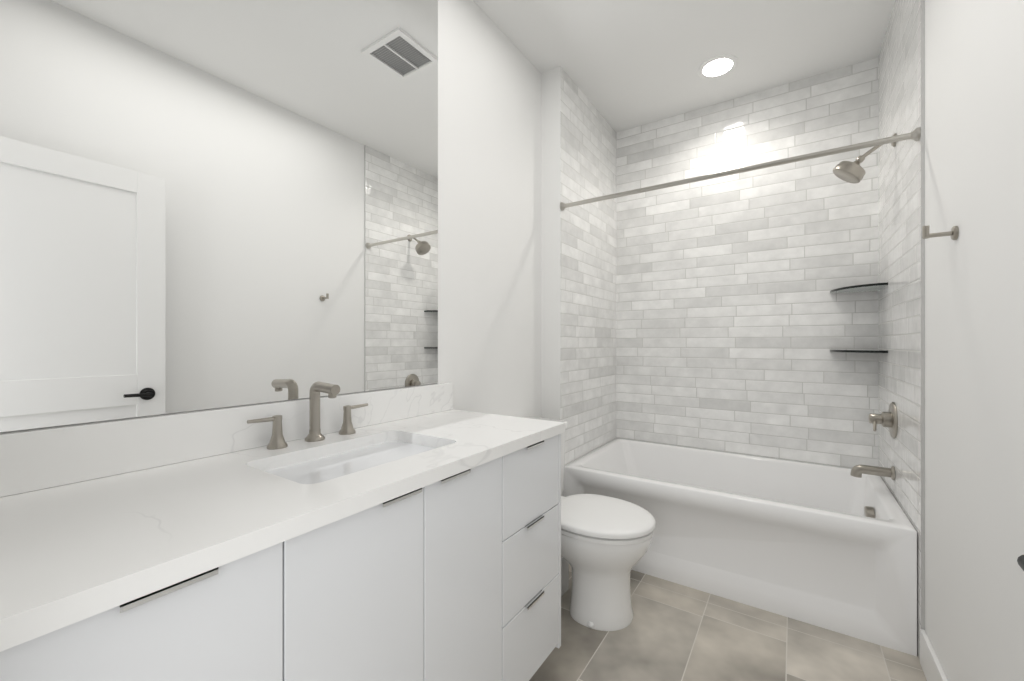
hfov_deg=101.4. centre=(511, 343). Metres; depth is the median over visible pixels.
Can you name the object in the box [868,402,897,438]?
shower valve
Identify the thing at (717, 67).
recessed light
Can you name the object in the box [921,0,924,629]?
tile trim
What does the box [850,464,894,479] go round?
tub spout
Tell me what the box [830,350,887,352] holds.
glass shelf
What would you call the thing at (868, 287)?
glass shelf
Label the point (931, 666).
baseboard
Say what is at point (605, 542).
toilet
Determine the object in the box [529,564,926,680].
floor
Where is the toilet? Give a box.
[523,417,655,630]
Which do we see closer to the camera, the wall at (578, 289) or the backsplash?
the backsplash
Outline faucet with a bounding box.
[244,381,367,448]
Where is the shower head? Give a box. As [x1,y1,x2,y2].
[833,133,896,183]
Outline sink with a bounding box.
[256,433,439,484]
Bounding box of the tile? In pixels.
[878,0,920,659]
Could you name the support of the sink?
in the countertop
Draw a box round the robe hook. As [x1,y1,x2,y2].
[922,226,958,239]
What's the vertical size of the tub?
0.476 m
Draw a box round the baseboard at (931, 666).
[920,629,947,680]
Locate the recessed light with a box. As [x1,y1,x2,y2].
[698,55,737,78]
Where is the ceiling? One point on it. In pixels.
(626, 64)
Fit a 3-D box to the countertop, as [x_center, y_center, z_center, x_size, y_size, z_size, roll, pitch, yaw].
[-0.423,0.301,1.080,0.554,0.033,1.377,0,0,34]
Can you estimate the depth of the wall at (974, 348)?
1.12 m
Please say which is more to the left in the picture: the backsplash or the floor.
the backsplash
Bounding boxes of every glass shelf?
[830,282,887,292]
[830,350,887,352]
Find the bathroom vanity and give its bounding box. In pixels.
[0,429,564,680]
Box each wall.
[0,0,540,433]
[541,66,615,495]
[616,57,877,467]
[925,0,1023,680]
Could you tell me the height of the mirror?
1.752 m
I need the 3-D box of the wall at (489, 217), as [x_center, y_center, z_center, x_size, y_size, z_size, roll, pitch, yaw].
[-0.228,-0.201,1.979,0.120,2.776,3.334,0,0,34]
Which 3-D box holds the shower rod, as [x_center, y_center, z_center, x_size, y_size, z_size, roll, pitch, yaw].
[0.908,-0.786,1.992,1.499,0.048,0.048,0,0,34]
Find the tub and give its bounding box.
[563,438,916,655]
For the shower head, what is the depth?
1.99 m
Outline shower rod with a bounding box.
[560,127,920,210]
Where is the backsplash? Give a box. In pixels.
[0,382,451,496]
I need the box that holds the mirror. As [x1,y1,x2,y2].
[0,0,437,431]
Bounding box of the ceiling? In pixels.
[473,0,894,132]
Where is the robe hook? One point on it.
(953, 233)
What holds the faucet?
on the countertop
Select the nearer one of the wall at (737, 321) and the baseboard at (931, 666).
the baseboard at (931, 666)
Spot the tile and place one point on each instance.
(899, 222)
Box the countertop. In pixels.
[0,409,564,636]

